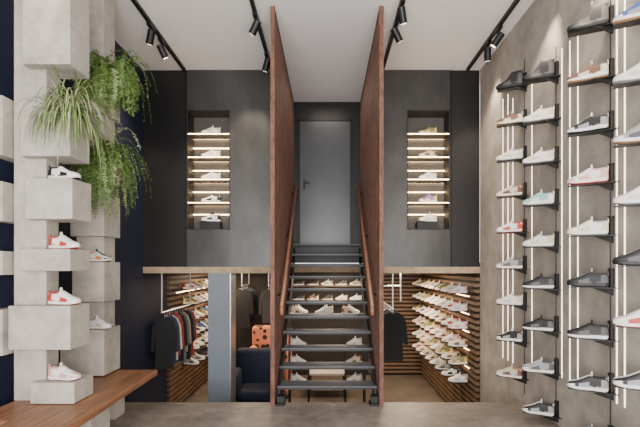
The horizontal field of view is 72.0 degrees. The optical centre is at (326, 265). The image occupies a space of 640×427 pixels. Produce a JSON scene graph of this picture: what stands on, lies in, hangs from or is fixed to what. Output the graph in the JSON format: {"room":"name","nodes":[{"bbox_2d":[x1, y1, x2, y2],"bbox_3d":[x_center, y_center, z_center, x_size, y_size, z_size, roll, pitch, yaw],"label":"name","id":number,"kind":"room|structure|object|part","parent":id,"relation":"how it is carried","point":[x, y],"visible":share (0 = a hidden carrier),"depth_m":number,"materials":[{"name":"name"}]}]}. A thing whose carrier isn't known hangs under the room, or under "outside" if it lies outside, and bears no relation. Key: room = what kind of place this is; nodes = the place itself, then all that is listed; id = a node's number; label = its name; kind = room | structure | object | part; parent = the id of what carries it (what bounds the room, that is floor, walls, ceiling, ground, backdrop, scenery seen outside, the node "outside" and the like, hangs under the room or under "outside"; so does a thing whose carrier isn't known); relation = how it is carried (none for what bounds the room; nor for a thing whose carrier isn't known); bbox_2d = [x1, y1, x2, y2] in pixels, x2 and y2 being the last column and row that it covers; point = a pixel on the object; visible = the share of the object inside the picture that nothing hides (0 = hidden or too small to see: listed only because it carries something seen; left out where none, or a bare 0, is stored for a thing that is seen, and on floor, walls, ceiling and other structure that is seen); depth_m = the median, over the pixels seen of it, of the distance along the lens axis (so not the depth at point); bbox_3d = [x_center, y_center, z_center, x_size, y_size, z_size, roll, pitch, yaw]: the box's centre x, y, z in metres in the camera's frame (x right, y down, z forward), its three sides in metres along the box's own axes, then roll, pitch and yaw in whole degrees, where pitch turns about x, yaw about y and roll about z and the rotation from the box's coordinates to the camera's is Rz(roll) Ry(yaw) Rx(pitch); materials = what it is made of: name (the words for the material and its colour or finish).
{"room":"shoe store","nodes":[
{"label":"shoe store","id":0,"kind":"room"},
{"bbox_2d":[0,0,207,406],"bbox_3d":[-2.609,-0.155,4.225,0.150,5.090,10.850,0,0,0],"label":"wall","id":1,"kind":"structure","parent":0,"point":[138,307],"depth_m":5.62,"materials":[{"name":"blue paint"}]},
{"bbox_2d":[0,95,13,355],"bbox_3d":[-2.485,-0.304,3.460,0.099,1.958,0.320,0,0,0],"label":"blocks","id":2,"kind":"object","parent":1,"relation":"attached to","point":[6,147],"visible":0.29,"depth_m":3.34,"materials":[{"name":"concrete"}]},
{"bbox_2d":[167,274,207,401],"bbox_3d":[-2.509,1.245,8.305,0.050,2.170,2.690,0,0,0],"label":"left wall slats","id":3,"kind":"structure","parent":1,"relation":"attached to","point":[187,382],"depth_m":7.67,"materials":[{"name":"brown wood"}]},
{"bbox_2d":[177,279,207,364],"bbox_3d":[-2.345,0.977,8.316,0.282,1.457,2.112,0,0,0],"label":"wall rack","id":4,"kind":"object","parent":3,"relation":"attached to","point":[199,355],"visible":0.48,"depth_m":7.91,"materials":[{"name":"wood slats"},{"name":"white lit shelves"}]},
{"bbox_2d":[208,273,235,401],"bbox_3d":[-1.480,1.245,6.210,0.318,2.290,0.320,0,0,0],"label":"structural column","id":5,"kind":"structure","parent":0,"point":[221,286],"depth_m":6.06,"materials":[{"name":"silver metal"}]},
{"bbox_2d":[143,70,479,266],"bbox_3d":[-0.213,-1.344,6.218,4.641,2.712,0.324,0,0,0],"label":"wall","id":6,"kind":"structure","parent":0,"point":[237,102],"depth_m":6.07,"materials":[{"name":"grey concrete"}]},
{"bbox_2d":[185,71,185,266],"bbox_3d":[-1.953,-1.344,6.057,0.010,2.712,0.006,0,0,0],"label":"trim","id":7,"kind":"structure","parent":6,"relation":"attached to","point":[185,71],"depth_m":6.06,"materials":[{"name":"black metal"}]},
{"bbox_2d":[188,133,228,228],"bbox_3d":[-1.632,-1.171,6.204,0.568,1.319,0.272,0,0,0],"label":"shelving","id":8,"kind":"object","parent":6,"relation":"in","point":[203,225],"visible":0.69,"depth_m":6.17,"materials":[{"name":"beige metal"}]},
{"bbox_2d":[201,213,220,221],"bbox_3d":[-1.621,-0.687,6.149,0.268,0.142,0.099,0,0,-12],"label":"sneaker","id":9,"kind":"object","parent":8,"relation":"on","point":[212,217],"visible":0.99,"depth_m":6.12,"materials":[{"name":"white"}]},
{"bbox_2d":[201,148,220,156],"bbox_3d":[-1.621,-1.582,6.151,0.268,0.142,0.099,0,0,-8],"label":"sneaker","id":10,"kind":"object","parent":8,"relation":"on","point":[212,153],"visible":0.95,"depth_m":6.12,"materials":[{"name":"grey leather"}]},
{"bbox_2d":[201,193,220,201],"bbox_3d":[-1.621,-0.953,6.151,0.268,0.142,0.099,0,0,-7],"label":"sneaker","id":11,"kind":"object","parent":8,"relation":"on","point":[212,198],"visible":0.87,"depth_m":6.12,"materials":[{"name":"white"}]},
{"bbox_2d":[201,171,220,178],"bbox_3d":[-1.621,-1.274,6.149,0.268,0.142,0.099,0,0,-14],"label":"sneaker","id":12,"kind":"object","parent":8,"relation":"on","point":[212,175],"visible":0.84,"depth_m":6.12,"materials":[{"name":"grey leather"}]},
{"bbox_2d":[201,126,220,132],"bbox_3d":[-1.621,-1.903,6.151,0.268,0.142,0.099,0,0,-10],"label":"sneaker","id":13,"kind":"object","parent":8,"relation":"on","point":[212,129],"visible":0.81,"depth_m":6.12,"materials":[{"name":"grey leather"}]},
{"bbox_2d":[408,133,448,228],"bbox_3d":[1.398,-1.171,6.204,0.568,1.319,0.272,0,0,0],"label":"shelving","id":14,"kind":"object","parent":6,"relation":"in","point":[418,225],"visible":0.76,"depth_m":6.18,"materials":[{"name":"wood"},{"name":"led light strips"}]},
{"bbox_2d":[418,212,436,221],"bbox_3d":[1.409,-0.687,6.151,0.268,0.142,0.099,0,0,-11],"label":"sneaker","id":15,"kind":"object","parent":14,"relation":"on","point":[429,217],"visible":0.99,"depth_m":6.12,"materials":[{"name":"grey leather"}]},
{"bbox_2d":[418,148,436,156],"bbox_3d":[1.409,-1.582,6.149,0.268,0.142,0.099,0,0,-7],"label":"sneaker","id":16,"kind":"object","parent":14,"relation":"on","point":[429,153],"visible":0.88,"depth_m":6.12,"materials":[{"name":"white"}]},
{"bbox_2d":[418,193,436,201],"bbox_3d":[1.409,-0.953,6.151,0.268,0.142,0.099,0,0,-6],"label":"sneaker","id":17,"kind":"object","parent":14,"relation":"on","point":[429,198],"visible":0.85,"depth_m":6.12,"materials":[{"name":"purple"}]},
{"bbox_2d":[418,125,436,132],"bbox_3d":[1.409,-1.903,6.151,0.268,0.142,0.099,0,0,-10],"label":"sneaker","id":18,"kind":"object","parent":14,"relation":"on","point":[429,129],"visible":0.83,"depth_m":6.12,"materials":[{"name":"brown"}]},
{"bbox_2d":[419,170,436,178],"bbox_3d":[1.409,-1.274,6.151,0.268,0.142,0.099,0,0,-12],"label":"sneaker","id":19,"kind":"object","parent":14,"relation":"on","point":[429,175],"visible":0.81,"depth_m":6.12,"materials":[{"name":"grey leather"}]},
{"bbox_2d":[451,70,451,266],"bbox_3d":[1.719,-1.344,6.057,0.010,2.712,0.006,0,0,0],"label":"trim","id":20,"kind":"structure","parent":6,"relation":"attached to","point":[451,70],"depth_m":6.06,"materials":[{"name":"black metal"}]},
{"bbox_2d":[143,267,479,272],"bbox_3d":[-0.213,0.056,7.855,4.641,0.088,3.590,0,0,0],"label":"mezzanine slab","id":21,"kind":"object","parent":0,"point":[145,269],"visible":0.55,"depth_m":6.06,"materials":[{"name":"brown wood"}]},
{"bbox_2d":[151,273,196,368],"bbox_3d":[-2.339,0.801,6.875,0.420,1.402,1.314,0,0,0],"label":"clothes rack","id":22,"kind":"object","parent":21,"relation":"hanging from","point":[174,334],"visible":1,"depth_m":6.28,"materials":[{"name":"black fabric"}]},
{"bbox_3d":[-2.340,0.386,6.875,0.025,0.573,1.311,0,0,0],"label":"rail","id":23,"kind":"part","parent":22,"relation":"part of","materials":[{"name":"silver metal"}]},
{"bbox_2d":[236,273,257,327],"bbox_3d":[-1.677,0.668,9.075,0.456,1.137,0.811,0,0,0],"label":"clothes rack","id":24,"kind":"object","parent":21,"relation":"attached to","point":[246,298],"visible":0.95,"depth_m":8.73,"materials":[{"name":"grey fabric"}]},
{"bbox_3d":[-1.680,0.251,9.075,0.025,0.303,0.811,0,0,0],"label":"rail","id":25,"kind":"part","parent":24,"relation":"part of","materials":[{"name":"silver metal"}]},
{"bbox_2d":[258,273,269,324],"bbox_3d":[-1.154,0.658,9.075,0.458,1.117,0.811,0,0,0],"label":"clothes rack","id":26,"kind":"object","parent":21,"relation":"attached to","point":[264,298],"visible":0.35,"depth_m":8.73,"materials":[{"name":"grey fabric"}]},
{"bbox_2d":[384,273,400,301],"bbox_3d":[1.035,0.345,7.300,0.393,0.490,0.023,0,0,0],"label":"frame","id":27,"kind":"object","parent":21,"relation":"attached to","point":[400,273],"visible":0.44,"depth_m":7.29,"materials":[{"name":"silver metal"}]},
{"bbox_2d":[384,273,407,360],"bbox_3d":[1.021,0.811,7.550,0.496,1.422,1.461,0,0,0],"label":"clothes rack","id":28,"kind":"object","parent":21,"relation":"attached to","point":[395,325],"visible":0.58,"depth_m":6.88,"materials":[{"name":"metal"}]},
{"bbox_3d":[1.020,0.386,7.550,0.025,0.573,1.461,0,0,0],"label":"rail","id":29,"kind":"part","parent":28,"relation":"part of","materials":[{"name":"silver metal"}]},
{"bbox_2d":[183,375,445,401],"bbox_3d":[-0.213,2.440,6.865,4.941,0.100,5.570,0,0,0],"label":"floor","id":30,"kind":"structure","parent":0,"point":[397,388],"depth_m":8.31,"materials":[{"name":"brown wood"}]},
{"bbox_2d":[236,348,285,401],"bbox_3d":[-1.125,1.890,7.145,0.850,1.000,0.810,0,0,0],"label":"armchair","id":31,"kind":"object","parent":30,"relation":"on","point":[252,364],"visible":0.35,"depth_m":7.33,"materials":[{"name":"fabric"}]},
{"bbox_3d":[-1.475,1.887,7.040,0.150,0.435,0.580,0,0,0],"label":"arm","id":32,"kind":"part","parent":31,"relation":"part of","materials":[{"name":"blue fabric"}]},
{"bbox_2d":[237,383,269,401],"bbox_3d":[-1.125,2.018,7.035,0.550,0.175,0.590,0,0,0],"label":"seat cushion","id":33,"kind":"object","parent":31,"relation":"on","point":[246,392],"depth_m":6.77,"materials":[{"name":"blue fabric"}]},
{"bbox_2d":[250,325,291,398],"bbox_3d":[-1.055,1.765,8.195,0.790,1.250,0.710,0,0,0],"label":"armchair","id":34,"kind":"object","parent":30,"relation":"on","point":[260,333],"visible":0.19,"depth_m":8.33,"materials":[{"name":"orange fabric"}]},
{"bbox_3d":[-0.735,1.798,8.090,0.150,0.615,0.480,0,0,0],"label":"arm","id":35,"kind":"part","parent":34,"relation":"part of","materials":[{"name":"pink fabric"}]},
{"bbox_2d":[288,304,365,401],"bbox_3d":[0.000,1.499,6.957,1.200,1.781,0.298,0,0,0],"label":"display rack","id":36,"kind":"object","parent":30,"relation":"on","point":[296,309],"visible":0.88,"depth_m":6.88,"materials":[{"name":"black metal"}]},
{"bbox_2d":[310,369,343,390],"bbox_3d":[0.000,2.160,8.200,0.700,0.460,0.600,0,0,0],"label":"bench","id":37,"kind":"object","parent":30,"relation":"on","point":[313,372],"visible":0.31,"depth_m":7.97,"materials":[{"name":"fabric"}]},
{"bbox_2d":[115,0,533,101],"bbox_3d":[-0.213,-2.760,3.120,4.941,0.120,8.640,0,0,0],"label":"ceiling","id":38,"kind":"structure","parent":0,"point":[327,44],"depth_m":5.14,"materials":[{"name":"white paint"}]},
{"bbox_2d":[131,0,185,70],"bbox_3d":[-1.950,-2.576,2.755,0.136,0.247,6.510,0,0,0],"label":"track lighting","id":39,"kind":"object","parent":38,"relation":"attached to","point":[152,30],"visible":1,"depth_m":5.01,"materials":[{"name":"black metal"}]},
{"bbox_2d":[249,0,269,71],"bbox_3d":[-0.768,-2.576,2.755,0.145,0.246,6.510,0,0,0],"label":"track lighting","id":40,"kind":"object","parent":38,"relation":"attached to","point":[256,25],"visible":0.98,"depth_m":4.79,"materials":[{"name":"black metal"}]},
{"bbox_2d":[384,0,406,69],"bbox_3d":[0.768,-2.575,2.755,0.146,0.247,6.510,0,0,0],"label":"track lighting","id":41,"kind":"object","parent":38,"relation":"attached to","point":[400,17],"visible":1,"depth_m":4.79,"materials":[{"name":"black metal"}]},
{"bbox_3d":[0.760,-2.682,2.755,0.040,0.034,6.510,0,0,0],"label":"rail","id":42,"kind":"part","parent":41,"relation":"part of","materials":[{"name":"black metal"}]},
{"bbox_2d":[466,0,519,70],"bbox_3d":[1.912,-2.575,2.755,0.145,0.247,6.510,0,0,0],"label":"track lighting","id":43,"kind":"object","parent":38,"relation":"attached to","point":[485,47],"visible":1,"depth_m":4.96,"materials":[{"name":"black metal"}]},
{"bbox_2d":[294,102,359,243],"bbox_3d":[0.000,-1.375,7.301,1.440,2.650,0.119,0,0,0],"label":"wall","id":44,"kind":"structure","parent":0,"point":[302,110],"depth_m":7.24,"materials":[{"name":"grey paint"}]},
{"bbox_2d":[298,119,351,243],"bbox_3d":[-0.033,-1.372,7.197,0.893,2.064,0.085,0,0,0],"label":"door","id":45,"kind":"structure","parent":44,"relation":"in","point":[324,145],"depth_m":7.21,"materials":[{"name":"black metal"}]},
{"bbox_2d":[292,246,361,262],"bbox_3d":[0.000,-0.195,7.110,1.200,0.290,0.260,0,0,0],"label":"floor","id":46,"kind":"structure","parent":0,"point":[298,249],"depth_m":6.98,"materials":[{"name":"metal"}]},
{"bbox_2d":[236,264,422,374],"bbox_3d":[-0.213,1.170,9.725,4.941,2.440,0.150,0,0,0],"label":"wall","id":47,"kind":"structure","parent":0,"point":[258,282],"depth_m":9.65,"materials":[{"name":"grey paint"}]},
{"bbox_2d":[292,279,361,299],"bbox_3d":[0.000,0.518,9.550,1.600,0.484,0.199,0,0,0],"label":"shelves","id":48,"kind":"object","parent":47,"relation":"attached to","point":[299,282],"visible":0.94,"depth_m":9.51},
{"bbox_2d":[368,273,420,372],"bbox_3d":[1.478,1.245,9.625,1.157,2.170,0.050,0,0,0],"label":"slats on the back wall","id":49,"kind":"structure","parent":47,"relation":"attached to","point":[385,301],"depth_m":9.60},
{"bbox_2d":[110,402,559,426],"bbox_3d":[-0.213,1.510,1.740,4.641,0.120,5.880,0,0,0],"label":"floor","id":50,"kind":"structure","parent":0,"point":[136,414],"depth_m":4.30,"materials":[{"name":"concrete"}]},
{"bbox_2d":[0,370,156,426],"bbox_3d":[-2.092,1.245,3.160,0.864,0.410,2.520,0,0,0],"label":"wooden bench","id":51,"kind":"object","parent":50,"relation":"on","point":[106,403],"visible":0.78,"depth_m":3.30,"materials":[{"name":"brown wood"}]},
{"bbox_2d":[8,0,92,403],"bbox_3d":[-2.159,-0.830,3.437,0.522,3.740,0.273,0,0,0],"label":"column","id":52,"kind":"object","parent":51,"relation":"on","point":[49,34],"visible":0.91,"depth_m":3.33,"materials":[{"name":"concrete"}]},
{"bbox_3d":[-2.295,-0.830,3.480,0.250,3.740,0.160,0,0,0],"label":"post","id":53,"kind":"part","parent":52,"relation":"part of","materials":[{"name":"concrete"}]},
{"bbox_2d":[0,63,122,167],"bbox_3d":[-1.971,-1.113,3.373,0.777,0.839,0.790,0,0,-10],"label":"spider plant","id":54,"kind":"object","parent":52,"relation":"attached to","point":[81,113],"visible":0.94,"depth_m":3.26,"materials":[{"name":"green plant"}]},
{"bbox_2d":[48,362,80,380],"bbox_3d":[-2.023,0.808,3.391,0.256,0.136,0.094,0,0,6],"label":"sneaker","id":55,"kind":"object","parent":52,"relation":"on","point":[61,372],"visible":1,"depth_m":3.36,"materials":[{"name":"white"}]},
{"bbox_2d":[48,287,80,304],"bbox_3d":[-2.023,0.231,3.391,0.256,0.136,0.094,0,0,6],"label":"sneaker","id":56,"kind":"object","parent":52,"relation":"on","point":[61,297],"visible":1,"depth_m":3.36,"materials":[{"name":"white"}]},
{"bbox_2d":[48,232,80,248],"bbox_3d":[-2.023,-0.197,3.389,0.256,0.136,0.095,0,0,10],"label":"sneaker","id":57,"kind":"object","parent":52,"relation":"on","point":[62,241],"visible":0.95,"depth_m":3.36,"materials":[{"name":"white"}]},
{"bbox_2d":[48,163,80,179],"bbox_3d":[-2.023,-0.729,3.391,0.256,0.136,0.094,0,0,6],"label":"sneaker","id":58,"kind":"object","parent":52,"relation":"on","point":[61,171],"visible":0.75,"depth_m":3.36,"materials":[{"name":"white leather"}]},
{"bbox_2d":[60,0,119,375],"bbox_3d":[-2.283,-0.830,4.261,0.410,3.740,0.323,0,0,0],"label":"tower","id":59,"kind":"object","parent":51,"relation":"on","point":[99,286],"visible":0.49,"depth_m":4.18,"materials":[{"name":"concrete"}]},
{"bbox_3d":[-2.250,-0.830,4.290,0.260,3.740,0.220,0,0,0],"label":"post","id":60,"kind":"part","parent":59,"relation":"part of","materials":[{"name":"concrete"}]},
{"bbox_2d":[89,249,111,261],"bbox_3d":[-2.159,-0.102,4.170,0.238,0.127,0.088,0,0,6],"label":"sneaker","id":61,"kind":"object","parent":59,"relation":"on","point":[97,256],"visible":0.91,"depth_m":4.14,"materials":[{"name":"white leather"}]},
{"bbox_2d":[89,316,111,328],"bbox_3d":[-2.159,0.532,4.170,0.238,0.127,0.088,0,0,6],"label":"sneaker","id":62,"kind":"object","parent":59,"relation":"on","point":[97,323],"visible":0.88,"depth_m":4.14,"materials":[{"name":"grey leather"}]},
{"bbox_2d":[63,127,151,218],"bbox_3d":[-2.050,-0.836,4.130,0.752,0.844,0.760,0,0,-4],"label":"fern","id":63,"kind":"object","parent":59,"relation":"attached to","point":[99,177],"visible":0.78,"depth_m":4.00,"materials":[{"name":"green plant"}]},
{"bbox_2d":[72,49,157,123],"bbox_3d":[-2.015,-1.694,4.128,0.756,0.686,0.640,0,0,11],"label":"fern","id":64,"kind":"object","parent":59,"relation":"attached to","point":[122,81],"visible":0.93,"depth_m":4.02,"materials":[{"name":"green plant"}]},
{"bbox_2d":[270,5,293,405],"bbox_3d":[-0.565,-0.568,5.899,0.044,4.265,2.678,0,0,0],"label":"partition panel","id":65,"kind":"object","parent":50,"relation":"on","point":[281,97],"visible":0.94,"depth_m":4.95,"materials":[{"name":"orange wood"}]},
{"bbox_2d":[275,185,378,405],"bbox_3d":[0.000,0.087,5.820,1.094,2.726,2.560,0,0,0],"label":"staircase","id":66,"kind":"structure","parent":50,"relation":"on","point":[283,384],"depth_m":5.34,"materials":[{"name":"metal"}]},
{"bbox_2d":[360,5,383,405],"bbox_3d":[0.565,-0.568,5.899,0.044,4.265,2.678,0,0,0],"label":"partition panel","id":67,"kind":"object","parent":50,"relation":"on","point":[372,97],"visible":0.93,"depth_m":5.05,"materials":[{"name":"orange wood"}]},
{"bbox_2d":[423,0,639,426],"bbox_3d":[2.182,-0.155,4.225,0.150,5.090,10.850,0,0,0],"label":"wall","id":68,"kind":"structure","parent":0,"point":[541,31],"depth_m":4.00,"materials":[{"name":"paint"}]},
{"bbox_2d":[421,273,479,401],"bbox_3d":[2.082,1.245,7.860,0.050,2.170,3.580,0,0,0],"label":"right wall slats","id":69,"kind":"structure","parent":68,"relation":"attached to","point":[451,392],"depth_m":6.73,"materials":[{"name":"brown wood"}]},
{"bbox_2d":[412,278,468,382],"bbox_3d":[1.918,0.977,7.855,0.282,1.457,2.990,0,0,0],"label":"wall rack","id":70,"kind":"object","parent":69,"relation":"attached to","point":[429,347],"visible":1,"depth_m":7.20,"materials":[{"name":"wood"},{"name":"led light strips"}]},
{"bbox_2d":[496,60,528,393],"bbox_3d":[1.983,-0.415,4.697,0.326,3.530,0.117,0,0,27],"label":"shelving","id":71,"kind":"object","parent":68,"relation":"attached to","point":[523,197],"visible":0.85,"depth_m":4.64,"materials":[{"name":"metal"}]},
{"bbox_2d":[496,364,522,378],"bbox_3d":[1.953,1.114,4.710,0.273,0.146,0.099,0,0,38],"label":"sneaker","id":72,"kind":"object","parent":71,"relation":"on","point":[512,372],"depth_m":4.67,"materials":[{"name":"white leather"}]},
{"bbox_2d":[496,328,522,341],"bbox_3d":[1.953,0.728,4.710,0.273,0.146,0.099,0,0,38],"label":"sneaker","id":73,"kind":"object","parent":71,"relation":"on","point":[511,335],"depth_m":4.67,"materials":[{"name":"white leather"}]},
{"bbox_2d":[496,291,522,304],"bbox_3d":[1.953,0.342,4.710,0.273,0.146,0.099,0,0,34],"label":"sneaker","id":74,"kind":"object","parent":71,"relation":"on","point":[511,299],"depth_m":4.67,"materials":[{"name":"white leather"}]},
{"bbox_2d":[496,255,522,268],"bbox_3d":[1.953,-0.044,4.710,0.273,0.146,0.099,0,0,29],"label":"sneaker","id":75,"kind":"object","parent":71,"relation":"on","point":[511,263],"depth_m":4.67,"materials":[{"name":"white leather"}]},
{"bbox_2d":[496,219,522,232],"bbox_3d":[1.953,-0.430,4.710,0.273,0.146,0.099,0,0,38],"label":"sneaker","id":76,"kind":"object","parent":71,"relation":"on","point":[510,227],"depth_m":4.67,"materials":[{"name":"white leather"}]},
{"bbox_2d":[496,183,522,196],"bbox_3d":[1.953,-0.816,4.710,0.273,0.146,0.099,0,0,36],"label":"sneaker","id":77,"kind":"object","parent":71,"relation":"on","point":[511,190],"depth_m":4.67,"materials":[{"name":"white leather"}]},
{"bbox_2d":[496,147,522,161],"bbox_3d":[1.953,-1.202,4.710,0.273,0.146,0.099,0,0,31],"label":"sneaker","id":78,"kind":"object","parent":71,"relation":"on","point":[511,154],"depth_m":4.67,"materials":[{"name":"white leather"}]},
{"bbox_2d":[496,110,522,125],"bbox_3d":[1.953,-1.588,4.710,0.273,0.146,0.099,0,0,28],"label":"sneaker","id":79,"kind":"object","parent":71,"relation":"on","point":[511,118],"depth_m":4.67,"materials":[{"name":"white leather"}]},
{"bbox_2d":[496,69,522,90],"bbox_3d":[1.953,-2.002,4.710,0.273,0.202,0.099,0,0,32],"label":"sneaker","id":80,"kind":"object","parent":71,"relation":"on","point":[514,79],"depth_m":4.66,"materials":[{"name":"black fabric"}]},
{"bbox_2d":[523,61,561,422],"bbox_3d":[1.983,-0.286,4.057,0.326,3.428,0.117,0,0,27],"label":"shelving","id":81,"kind":"object","parent":68,"relation":"attached to","point":[555,79],"visible":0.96,"depth_m":4.00,"materials":[{"name":"black metal"}]},
{"bbox_2d":[522,315,553,331],"bbox_3d":[1.953,0.522,4.070,0.273,0.146,0.099,0,0,38],"label":"sneaker","id":82,"kind":"object","parent":81,"relation":"on","point":[539,324],"depth_m":4.03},
{"bbox_2d":[522,147,553,164],"bbox_3d":[1.953,-1.022,4.070,0.273,0.146,0.099,0,0,38],"label":"sneaker","id":83,"kind":"object","parent":81,"relation":"on","point":[541,156],"depth_m":4.03,"materials":[{"name":"white leather"}]},
{"bbox_2d":[522,399,554,416],"bbox_3d":[1.953,1.294,4.070,0.273,0.146,0.099,0,0,34],"label":"sneaker","id":84,"kind":"object","parent":81,"relation":"on","point":[539,408],"depth_m":4.03,"materials":[{"name":"white leather"}]},
{"bbox_2d":[522,357,554,373],"bbox_3d":[1.953,0.908,4.070,0.273,0.146,0.099,0,0,27],"label":"sneaker","id":85,"kind":"object","parent":81,"relation":"on","point":[539,366],"depth_m":4.03,"materials":[{"name":"white leather"}]},
{"bbox_2d":[522,273,554,288],"bbox_3d":[1.953,0.136,4.070,0.273,0.146,0.099,0,0,29],"label":"sneaker","id":86,"kind":"object","parent":81,"relation":"on","point":[540,282],"depth_m":4.03,"materials":[{"name":"grey fabric"}]},
{"bbox_2d":[522,231,554,246],"bbox_3d":[1.953,-0.250,4.070,0.273,0.146,0.099,0,0,36],"label":"sneaker","id":87,"kind":"object","parent":81,"relation":"on","point":[540,240],"depth_m":4.03,"materials":[{"name":"white leather"}]},
{"bbox_2d":[522,189,554,205],"bbox_3d":[1.953,-0.636,4.070,0.273,0.146,0.099,0,0,37],"label":"sneaker","id":88,"kind":"object","parent":81,"relation":"on","point":[540,198],"depth_m":4.03,"materials":[{"name":"white leather"}]},
{"bbox_2d":[522,105,554,123],"bbox_3d":[1.953,-1.408,4.070,0.273,0.146,0.099,0,0,35],"label":"sneaker","id":89,"kind":"object","parent":81,"relation":"on","point":[547,113],"depth_m":4.03,"materials":[{"name":"white leather"}]},
{"bbox_2d":[522,57,554,81],"bbox_3d":[1.953,-1.822,4.070,0.273,0.202,0.099,0,0,29],"label":"sneaker","id":90,"kind":"object","parent":81,"relation":"on","point":[545,68],"depth_m":4.02,"materials":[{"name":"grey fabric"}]},
{"bbox_2d":[531,0,625,407],"bbox_3d":[2.106,-0.450,4.189,0.003,3.100,2.168,0,0,0],"label":"strips","id":91,"kind":"object","parent":68,"relation":"attached to","point":[616,0],"visible":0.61,"depth_m":3.20,"materials":[{"name":"white"}]},
{"bbox_2d":[568,0,618,426],"bbox_3d":[1.983,-0.316,3.287,0.326,3.472,0.117,0,0,27],"label":"shelving","id":92,"kind":"object","parent":68,"relation":"attached to","point":[608,27],"visible":0.94,"depth_m":3.23,"materials":[{"name":"metal"}]},
{"bbox_2d":[567,371,608,392],"bbox_3d":[1.953,0.856,3.300,0.273,0.146,0.099,0,0,32],"label":"sneaker","id":93,"kind":"object","parent":92,"relation":"on","point":[588,382],"depth_m":3.26,"materials":[{"name":"white leather"}]},
{"bbox_2d":[567,319,608,339],"bbox_3d":[1.953,0.470,3.300,0.273,0.146,0.099,0,0,31],"label":"sneaker","id":94,"kind":"object","parent":92,"relation":"on","point":[590,330],"depth_m":3.26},
{"bbox_2d":[567,268,608,286],"bbox_3d":[1.953,0.084,3.300,0.273,0.146,0.099,0,0,35],"label":"sneaker","id":95,"kind":"object","parent":92,"relation":"on","point":[589,279],"depth_m":3.26,"materials":[{"name":"grey fabric"}]},
{"bbox_2d":[567,216,608,235],"bbox_3d":[1.953,-0.302,3.300,0.273,0.146,0.099,0,0,32],"label":"sneaker","id":96,"kind":"object","parent":92,"relation":"on","point":[590,227],"depth_m":3.26,"materials":[{"name":"white leather"}]},
{"bbox_2d":[567,164,608,184],"bbox_3d":[1.953,-0.688,3.300,0.273,0.146,0.099,0,0,38],"label":"sneaker","id":97,"kind":"object","parent":92,"relation":"on","point":[591,175],"depth_m":3.26,"materials":[{"name":"white leather"}]},
{"bbox_2d":[567,112,608,134],"bbox_3d":[1.953,-1.074,3.300,0.273,0.146,0.099,0,0,38],"label":"sneaker","id":98,"kind":"object","parent":92,"relation":"on","point":[591,123],"depth_m":3.26,"materials":[{"name":"white leather"}]},
{"bbox_2d":[567,60,608,83],"bbox_3d":[1.953,-1.460,3.300,0.273,0.146,0.099,0,0,37],"label":"sneaker","id":99,"kind":"object","parent":92,"relation":"on","point":[599,70],"depth_m":3.26,"materials":[{"name":"white leather"}]},
{"bbox_2d":[567,0,608,33],"bbox_3d":[1.953,-1.874,3.300,0.273,0.202,0.099,0,0,31],"label":"sneaker","id":100,"kind":"object","parent":92,"relation":"on","point":[596,15],"depth_m":3.25,"materials":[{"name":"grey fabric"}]},
{"bbox_2d":[613,18,639,390],"bbox_3d":[1.983,-0.202,2.747,0.326,3.244,0.117,0,0,27],"label":"shelving","id":101,"kind":"object","parent":68,"relation":"attached to","point":[635,22],"visible":0.95,"depth_m":2.80,"materials":[{"name":"metal"}]},
{"bbox_2d":[612,370,639,389],"bbox_3d":[1.953,0.698,2.760,0.273,0.146,0.099,0,0,35],"label":"sneaker","id":102,"kind":"object","parent":101,"relation":"on","point":[630,381],"depth_m":2.76,"materials":[{"name":"white leather"}]},
{"bbox_2d":[612,309,639,327],"bbox_3d":[1.953,0.312,2.760,0.273,0.146,0.099,0,0,32],"label":"sneaker","id":103,"kind":"object","parent":101,"relation":"on","point":[632,319],"depth_m":2.75,"materials":[{"name":"white leather"}]},
{"bbox_2d":[612,247,639,265],"bbox_3d":[1.953,-0.074,2.760,0.273,0.146,0.099,0,0,34],"label":"sneaker","id":104,"kind":"object","parent":101,"relation":"on","point":[632,258],"depth_m":2.75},
{"bbox_2d":[612,185,639,204],"bbox_3d":[1.953,-0.460,2.760,0.273,0.146,0.099,0,0,35],"label":"sneaker","id":105,"kind":"object","parent":101,"relation":"on","point":[632,197],"depth_m":2.75,"materials":[{"name":"white leather"}]},
{"bbox_2d":[612,124,639,144],"bbox_3d":[1.953,-0.846,2.760,0.273,0.146,0.099,0,0,29],"label":"sneaker","id":106,"kind":"object","parent":101,"relation":"on","point":[632,135],"depth_m":2.75,"materials":[{"name":"white leather"}]},
{"bbox_2d":[612,62,639,84],"bbox_3d":[1.953,-1.232,2.760,0.273,0.146,0.099,0,0,31],"label":"sneaker","id":107,"kind":"object","parent":101,"relation":"on","point":[632,74],"depth_m":2.75,"materials":[{"name":"white leather"}]},
{"bbox_2d":[612,0,639,24],"bbox_3d":[1.953,-1.618,2.760,0.273,0.146,0.099,0,0,36],"label":"sneaker","id":108,"kind":"object","parent":101,"relation":"on","point":[633,13],"depth_m":2.75,"materials":[{"name":"white leather"}]}
]}

